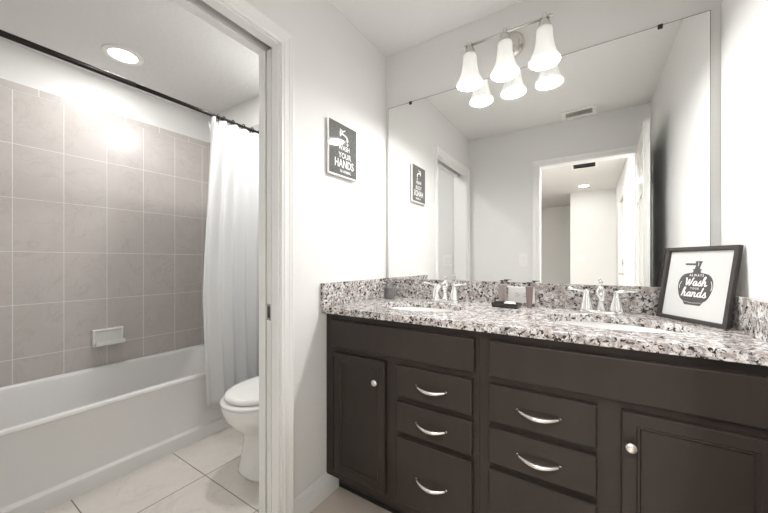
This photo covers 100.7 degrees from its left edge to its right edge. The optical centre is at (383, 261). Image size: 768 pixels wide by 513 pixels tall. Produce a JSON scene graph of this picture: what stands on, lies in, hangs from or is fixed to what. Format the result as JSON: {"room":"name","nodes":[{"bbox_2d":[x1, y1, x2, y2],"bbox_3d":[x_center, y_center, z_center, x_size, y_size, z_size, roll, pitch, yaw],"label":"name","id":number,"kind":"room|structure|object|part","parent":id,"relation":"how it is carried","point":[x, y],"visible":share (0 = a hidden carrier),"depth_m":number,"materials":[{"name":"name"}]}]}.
{"room":"bathroom","nodes":[
{"label":"bathroom","id":0,"kind":"room"},
{"bbox_2d":[0,39,208,142],"bbox_3d":[-2.041,-0.073,2.246,0.105,2.440,1.550,0,0,33],"label":"wall","id":1,"kind":"structure","parent":0,"point":[19,65],"depth_m":2.20,"materials":[{"name":"white paint"}]},
{"bbox_2d":[0,86,208,386],"bbox_3d":[-1.992,-0.112,2.215,0.010,1.817,1.550,0,0,33],"label":"tiled wall","id":2,"kind":"structure","parent":1,"relation":"attached to","point":[103,219],"depth_m":2.17,"materials":[{"name":"beige tile"}]},
{"bbox_2d":[92,326,125,347],"bbox_3d":[-1.928,0.531,2.236,0.076,0.120,0.171,0,0,33],"label":"ceramic soap dish","id":3,"kind":"object","parent":2,"relation":"attached to","point":[113,335],"visible":1,"depth_m":2.24,"materials":[{"name":"white ceramic"}]},
{"bbox_2d":[0,78,208,147],"bbox_3d":[-1.992,-1.043,2.215,0.010,0.045,1.550,0,0,33],"label":"cap","id":4,"kind":"object","parent":1,"relation":"attached to","point":[6,83],"visible":1,"depth_m":2.19,"materials":[{"name":"beige tile"}]},
{"bbox_2d":[43,426,390,512],"bbox_3d":[-0.558,1.187,1.394,3.520,0.080,1.910,0,0,33],"label":"floor","id":5,"kind":"structure","parent":0,"point":[203,476],"depth_m":1.59,"materials":[{"name":"tile"}]},
{"bbox_2d":[0,344,229,512],"bbox_3d":[-1.663,0.937,2.002,0.773,0.420,1.528,0,0,33],"label":"bathtub","id":6,"kind":"object","parent":5,"relation":"on","point":[64,437],"visible":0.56,"depth_m":1.77,"materials":[{"name":"white ceramic"}]},
{"bbox_2d":[0,344,205,436],"bbox_3d":[-1.667,0.899,2.005,0.763,0.345,1.528,0,0,33],"label":"tub basin","id":7,"kind":"object","parent":6,"relation":"in","point":[163,394],"depth_m":1.94,"materials":[{"name":"white ceramic"}]},
{"bbox_2d":[220,376,258,482],"bbox_3d":[-0.623,0.762,1.860,0.430,0.770,0.637,0,0,33],"label":"toilet","id":8,"kind":"object","parent":5,"relation":"on","point":[239,405],"visible":0.34,"depth_m":1.65,"materials":[{"name":"white ceramic"}]},
{"bbox_3d":[-0.675,0.738,1.778,0.376,0.020,0.443,0,0,33],"label":"seat","id":9,"kind":"part","parent":8,"relation":"part of","materials":[{"name":"white ceramic"}]},
{"bbox_3d":[-0.637,0.948,1.837,0.370,0.398,0.572,0,0,33],"label":"bowl","id":10,"kind":"part","parent":8,"relation":"part of","materials":[{"name":"white ceramic"}]},
{"bbox_3d":[-0.670,0.707,1.787,0.348,0.032,0.422,0,0,33],"label":"lid","id":11,"kind":"part","parent":8,"relation":"part of","materials":[{"name":"white ceramic"}]},
{"bbox_2d":[327,314,479,512],"bbox_3d":[0.164,0.697,1.561,0.749,0.898,0.597,0,0,33],"label":"vanity cabinet","id":12,"kind":"object","parent":5,"relation":"on","point":[403,399],"visible":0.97,"depth_m":1.31,"materials":[{"name":"brown wood"}]},
{"bbox_3d":[-0.113,0.712,1.440,0.286,0.567,0.020,0,0,33],"label":"door","id":13,"kind":"part","parent":12,"relation":"part of","materials":[{"name":"brown wood"}]},
{"bbox_3d":[-0.038,0.518,1.362,0.030,0.030,0.030,0,0,33],"label":"door knob","id":14,"kind":"part","parent":12,"relation":"part of","materials":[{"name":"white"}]},
{"bbox_3d":[0.174,0.871,1.222,0.135,0.020,0.039,0,0,33],"label":"drawer pull","id":15,"kind":"part","parent":12,"relation":"part of","materials":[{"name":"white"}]},
{"bbox_3d":[0.174,0.649,1.222,0.135,0.020,0.039,0,0,33],"label":"drawer pull","id":16,"kind":"part","parent":12,"relation":"part of","materials":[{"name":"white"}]},
{"bbox_3d":[0.174,0.500,1.222,0.135,0.020,0.039,0,0,33],"label":"drawer pull","id":17,"kind":"part","parent":12,"relation":"part of","materials":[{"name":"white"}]},
{"bbox_3d":[0.189,0.862,1.245,0.319,0.269,0.020,0,0,33],"label":"drawer","id":18,"kind":"part","parent":12,"relation":"part of","materials":[{"name":"brown wood"}]},
{"bbox_3d":[0.189,0.642,1.245,0.319,0.124,0.020,0,0,33],"label":"drawer","id":19,"kind":"part","parent":12,"relation":"part of","materials":[{"name":"brown wood"}]},
{"bbox_3d":[0.189,0.493,1.245,0.319,0.129,0.020,0,0,33],"label":"drawer","id":20,"kind":"part","parent":12,"relation":"part of","materials":[{"name":"brown wood"}]},
{"bbox_2d":[321,278,767,365],"bbox_3d":[0.484,0.176,1.365,1.500,0.143,0.586,0,0,33],"label":"countertop","id":21,"kind":"structure","parent":12,"relation":"on","point":[746,341],"depth_m":1.27,"materials":[{"name":"stone"}]},
{"bbox_2d":[384,283,394,298],"bbox_3d":[0.032,0.172,1.867,0.063,0.090,0.063,0,0,33],"label":"tumbler","id":22,"kind":"object","parent":21,"relation":"on","point":[389,290],"visible":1,"depth_m":1.84,"materials":[{"name":"grey"}]},
{"bbox_2d":[393,307,453,311],"bbox_3d":[0.184,0.323,1.557,0.476,0.150,0.360,0,0,33],"label":"undermount sink","id":23,"kind":"object","parent":21,"relation":"in","point":[401,308],"visible":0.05,"depth_m":1.72,"materials":[{"name":"white ceramic"}]},
{"bbox_2d":[424,276,466,302],"bbox_3d":[0.306,0.147,1.681,0.243,0.140,0.135,0,0,33],"label":"faucet","id":24,"kind":"object","parent":21,"relation":"on","point":[454,298],"visible":1,"depth_m":1.69,"materials":[{"name":"silver metal"}]},
{"bbox_3d":[0.284,0.162,1.743,0.053,0.084,0.053,0,0,33],"label":"handle","id":25,"kind":"part","parent":24,"relation":"part of","materials":[{"name":"silver metal"}]},
{"bbox_3d":[0.299,0.134,1.671,0.021,0.050,0.112,0,0,33],"label":"spout","id":26,"kind":"part","parent":24,"relation":"part of","materials":[{"name":"silver metal"}]},
{"bbox_3d":[0.330,0.154,1.718,0.043,0.100,0.043,0,0,33],"label":"spout","id":27,"kind":"part","parent":24,"relation":"part of","materials":[{"name":"silver metal"}]},
{"bbox_3d":[0.328,0.210,1.715,0.160,0.016,0.054,0,0,33],"label":"plate","id":28,"kind":"part","parent":24,"relation":"part of","materials":[{"name":"silver metal"}]},
{"bbox_3d":[0.371,0.162,1.686,0.053,0.084,0.053,0,0,33],"label":"handle","id":29,"kind":"part","parent":24,"relation":"part of","materials":[{"name":"silver metal"}]},
{"bbox_3d":[0.394,0.121,1.667,0.080,0.022,0.014,0,0,39],"label":"lever","id":30,"kind":"part","parent":24,"relation":"part of","materials":[{"name":"silver metal"}]},
{"bbox_2d":[498,280,507,301],"bbox_3d":[0.588,0.155,1.585,0.042,0.124,0.042,0,0,-16],"label":"pump bottle","id":31,"kind":"object","parent":21,"relation":"on","point":[501,286],"visible":0.9,"depth_m":1.57,"materials":[{"name":"grey"}]},
{"bbox_2d":[491,301,521,308],"bbox_3d":[0.583,0.206,1.517,0.122,0.022,0.075,0,0,39],"label":"soap dish","id":32,"kind":"object","parent":21,"relation":"on","point":[501,304],"visible":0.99,"depth_m":1.49,"materials":[{"name":"black"}]},
{"bbox_2d":[508,286,534,303],"bbox_3d":[0.674,0.164,1.562,0.122,0.078,0.008,0,0,33],"label":"power outlet","id":33,"kind":"object","parent":21,"relation":"attached to","point":[515,294],"visible":0.8,"depth_m":1.57,"materials":[{"name":"white plastic"}]},
{"bbox_2d":[513,292,519,297],"bbox_3d":[0.656,0.164,1.571,0.033,0.029,0.002,0,0,33],"label":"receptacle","id":34,"kind":"object","parent":33,"relation":"attached to","point":[515,294],"depth_m":1.57,"materials":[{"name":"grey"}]},
{"bbox_2d":[525,282,534,307],"bbox_3d":[0.683,0.158,1.487,0.043,0.120,0.035,0,0,33],"label":"pump bottle","id":35,"kind":"object","parent":21,"relation":"on","point":[529,289],"visible":1,"depth_m":1.48,"materials":[{"name":"grey"}]},
{"bbox_2d":[568,280,637,314],"bbox_3d":[0.889,0.147,1.303,0.243,0.140,0.135,0,0,33],"label":"faucet","id":36,"kind":"object","parent":21,"relation":"on","point":[586,306],"visible":1,"depth_m":1.32,"materials":[{"name":"silver metal"}]},
{"bbox_3d":[0.841,0.121,1.378,0.080,0.022,0.014,0,0,27],"label":"lever","id":37,"kind":"part","parent":36,"relation":"part of","materials":[{"name":"silver metal"}]},
{"bbox_3d":[0.868,0.162,1.365,0.053,0.084,0.053,0,0,33],"label":"handle","id":38,"kind":"part","parent":36,"relation":"part of","materials":[{"name":"silver metal"}]},
{"bbox_3d":[0.914,0.154,1.341,0.043,0.100,0.043,0,0,33],"label":"spout","id":39,"kind":"part","parent":36,"relation":"part of","materials":[{"name":"silver metal"}]},
{"bbox_3d":[0.883,0.134,1.293,0.021,0.050,0.112,0,0,33],"label":"spout","id":40,"kind":"part","parent":36,"relation":"part of","materials":[{"name":"silver metal"}]},
{"bbox_3d":[0.911,0.210,1.337,0.160,0.016,0.054,0,0,33],"label":"plate","id":41,"kind":"part","parent":36,"relation":"part of","materials":[{"name":"silver metal"}]},
{"bbox_3d":[0.955,0.162,1.309,0.053,0.084,0.053,0,0,33],"label":"handle","id":42,"kind":"part","parent":36,"relation":"part of","materials":[{"name":"silver metal"}]},
{"bbox_3d":[0.977,0.121,1.289,0.080,0.022,0.014,0,0,39],"label":"lever","id":43,"kind":"part","parent":36,"relation":"part of","materials":[{"name":"silver metal"}]},
{"bbox_2d":[556,321,675,332],"bbox_3d":[0.818,0.323,1.147,0.476,0.150,0.360,0,0,33],"label":"undermount sink","id":44,"kind":"object","parent":21,"relation":"in","point":[612,326],"visible":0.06,"depth_m":1.26,"materials":[{"name":"white ceramic"}]},
{"bbox_2d":[656,245,743,329],"bbox_3d":[1.115,0.083,1.142,0.060,0.273,0.254,0,0,-1],"label":"framed print","id":45,"kind":"object","parent":21,"relation":"on","point":[699,284],"visible":1,"depth_m":1.12,"materials":[{"name":"grey"}]},
{"bbox_2d":[480,332,767,512],"bbox_3d":[0.794,0.697,1.154,0.749,0.898,0.597,0,0,33],"label":"vanity cabinet","id":46,"kind":"object","parent":5,"relation":"on","point":[566,427],"visible":0.98,"depth_m":0.94,"materials":[{"name":"brown wood"}]},
{"bbox_3d":[0.491,0.649,1.018,0.135,0.020,0.039,0,0,33],"label":"drawer pull","id":47,"kind":"part","parent":46,"relation":"part of","materials":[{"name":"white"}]},
{"bbox_3d":[0.491,0.500,1.018,0.135,0.020,0.039,0,0,33],"label":"drawer pull","id":48,"kind":"part","parent":46,"relation":"part of","materials":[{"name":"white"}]},
{"bbox_3d":[0.505,0.862,1.040,0.317,0.269,0.020,0,0,33],"label":"drawer","id":49,"kind":"part","parent":46,"relation":"part of","materials":[{"name":"brown wood"}]},
{"bbox_3d":[0.505,0.642,1.040,0.317,0.124,0.020,0,0,33],"label":"drawer","id":50,"kind":"part","parent":46,"relation":"part of","materials":[{"name":"brown wood"}]},
{"bbox_3d":[0.505,0.493,1.040,0.317,0.129,0.020,0,0,33],"label":"drawer","id":51,"kind":"part","parent":46,"relation":"part of","materials":[{"name":"brown wood"}]},
{"bbox_3d":[0.691,0.518,0.890,0.030,0.030,0.030,0,0,33],"label":"door knob","id":52,"kind":"part","parent":46,"relation":"part of","materials":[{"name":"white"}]},
{"bbox_3d":[0.816,0.712,0.839,0.307,0.567,0.020,0,0,33],"label":"door","id":53,"kind":"part","parent":46,"relation":"part of","materials":[{"name":"brown wood"}]},
{"bbox_2d":[209,96,258,141],"bbox_3d":[-0.848,-0.073,2.558,1.770,2.440,0.270,0,0,33],"label":"wall","id":54,"kind":"structure","parent":0,"point":[247,113],"depth_m":2.58,"materials":[{"name":"white paint"}]},
{"bbox_2d":[209,124,258,160],"bbox_3d":[-1.243,-0.134,2.647,0.780,1.862,0.010,0,0,33],"label":"tiled wall","id":55,"kind":"structure","parent":54,"relation":"attached to","point":[256,127],"depth_m":2.50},
{"bbox_2d":[0,29,258,133],"bbox_3d":[-1.329,-0.963,1.786,0.052,0.052,1.549,0,0,33],"label":"curtain rod","id":56,"kind":"object","parent":55,"relation":"attached to","point":[4,34],"visible":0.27,"depth_m":1.61,"materials":[{"name":"brown metal"}]},
{"bbox_3d":[-1.551,-0.963,1.442,0.027,0.027,0.708,0,0,33],"label":"rod","id":57,"kind":"part","parent":56,"relation":"part of","materials":[{"name":"brown metal"}]},
{"bbox_2d":[203,116,258,407],"bbox_3d":[-1.031,-0.002,2.214,0.078,1.887,0.474,0,0,33],"label":"shower curtain","id":58,"kind":"object","parent":56,"relation":"hanging from","point":[231,255],"visible":0.87,"depth_m":2.16,"materials":[{"name":"white fabric"}]},
{"bbox_2d":[0,0,524,117],"bbox_3d":[-2.057,-1.343,-0.739,3.720,0.100,7.120,0,0,33],"label":"ceiling","id":59,"kind":"structure","parent":0,"point":[187,59],"depth_m":1.81,"materials":[{"name":"white paint"}]},
{"bbox_2d":[101,44,143,65],"bbox_3d":[-1.634,-1.289,1.995,0.210,0.008,0.210,0,0,33],"label":"recessed light","id":60,"kind":"object","parent":59,"relation":"in","point":[121,54],"visible":1,"depth_m":1.98,"materials":[{"name":"white plastic"}]},
{"bbox_2d":[188,0,385,512],"bbox_3d":[-0.495,-0.073,1.354,0.130,2.440,1.669,0,0,33],"label":"wall","id":61,"kind":"structure","parent":0,"point":[340,75],"depth_m":1.53,"materials":[{"name":"white paint"}]},
{"bbox_2d":[172,0,279,512],"bbox_3d":[-0.695,0.119,1.044,0.130,2.056,0.757,0,0,33],"label":"trim","id":62,"kind":"structure","parent":61,"relation":"attached to","point":[217,5],"depth_m":1.33,"materials":[{"name":"white wood"}]},
{"bbox_2d":[219,0,293,512],"bbox_3d":[-0.632,0.090,1.003,0.021,2.114,0.881,0,0,33],"label":"trim","id":63,"kind":"structure","parent":61,"relation":"attached to","point":[245,9],"depth_m":1.33,"materials":[{"name":"white wood"}]},
{"bbox_2d":[267,49,271,512],"bbox_3d":[-0.289,0.115,1.673,0.028,2.040,0.750,0,0,33],"label":"door","id":64,"kind":"structure","parent":61,"relation":"in","point":[269,52],"depth_m":1.36,"materials":[{"name":"white wood"}]},
{"bbox_2d":[294,472,338,512],"bbox_3d":[-0.315,1.089,1.500,0.013,0.115,0.296,0,0,33],"label":"baseboard","id":65,"kind":"structure","parent":61,"relation":"attached to","point":[307,500],"depth_m":1.49,"materials":[{"name":"white wood"}]},
{"bbox_2d":[327,117,356,181],"bbox_3d":[-0.215,-0.569,1.643,0.013,0.272,0.218,0,0,34],"label":"wall sign","id":66,"kind":"object","parent":61,"relation":"attached to","point":[341,140],"visible":1,"depth_m":1.63,"materials":[{"name":"grey"}]},
{"bbox_2d":[386,0,720,286],"bbox_3d":[0.671,-0.073,1.665,1.750,2.440,0.120,0,0,33],"label":"wall","id":67,"kind":"structure","parent":0,"point":[433,66],"depth_m":1.51,"materials":[{"name":"white paint"}]},
{"bbox_2d":[457,12,560,91],"bbox_3d":[0.590,-1.025,1.542,0.472,0.258,0.174,0,0,33],"label":"vanity light","id":68,"kind":"object","parent":67,"relation":"attached to","point":[545,56],"visible":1,"depth_m":1.50,"materials":[{"name":"white glass"}]},
{"bbox_2d":[464,41,474,53],"bbox_3d":[0.436,-1.080,1.617,0.062,0.077,0.062,0,0,33],"label":"socket","id":69,"kind":"object","parent":68,"relation":"attached to","point":[469,49],"depth_m":1.60,"materials":[{"name":"silver metal"}]},
{"bbox_3d":[0.436,-0.972,1.617,0.132,0.152,0.132,0,0,33],"label":"lamp shade","id":70,"kind":"part","parent":68,"relation":"part of","materials":[{"name":"white glass"}]},
{"bbox_2d":[499,27,510,40],"bbox_3d":[0.579,-1.080,1.525,0.062,0.077,0.062,0,0,33],"label":"socket","id":71,"kind":"object","parent":68,"relation":"attached to","point":[504,36],"depth_m":1.51,"materials":[{"name":"silver metal"}]},
{"bbox_3d":[0.579,-0.972,1.525,0.132,0.152,0.132,0,0,33],"label":"lamp shade","id":72,"kind":"part","parent":68,"relation":"part of","materials":[{"name":"white glass"}]},
{"bbox_2d":[537,12,550,28],"bbox_3d":[0.722,-1.080,1.433,0.062,0.077,0.062,0,0,33],"label":"socket","id":73,"kind":"object","parent":68,"relation":"attached to","point":[544,23],"depth_m":1.41,"materials":[{"name":"silver metal"}]},
{"bbox_3d":[0.722,-0.972,1.433,0.132,0.152,0.132,0,0,33],"label":"lamp shade","id":74,"kind":"part","parent":68,"relation":"part of","materials":[{"name":"white glass"}]},
{"bbox_2d":[387,278,660,314],"bbox_3d":[0.638,0.161,1.603,1.459,0.113,0.020,0,0,33],"label":"backsplash","id":75,"kind":"structure","parent":67,"relation":"attached to","point":[645,301],"depth_m":1.51,"materials":[{"name":"stone"}]},
{"bbox_2d":[388,10,710,286],"bbox_3d":[0.636,-0.430,1.610,1.454,1.067,0.010,0,0,33],"label":"mirror","id":76,"kind":"object","parent":67,"relation":"attached to","point":[585,168],"visible":0.98,"depth_m":1.48,"materials":[{"name":"silver mirror"}]},
{"bbox_2d":[721,0,767,300],"bbox_3d":[0.838,-0.073,0.420,0.118,2.440,1.790,0,0,33],"label":"wall","id":77,"kind":"structure","parent":0,"point":[744,23],"depth_m":1.01,"materials":[{"name":"white paint"}]}
]}

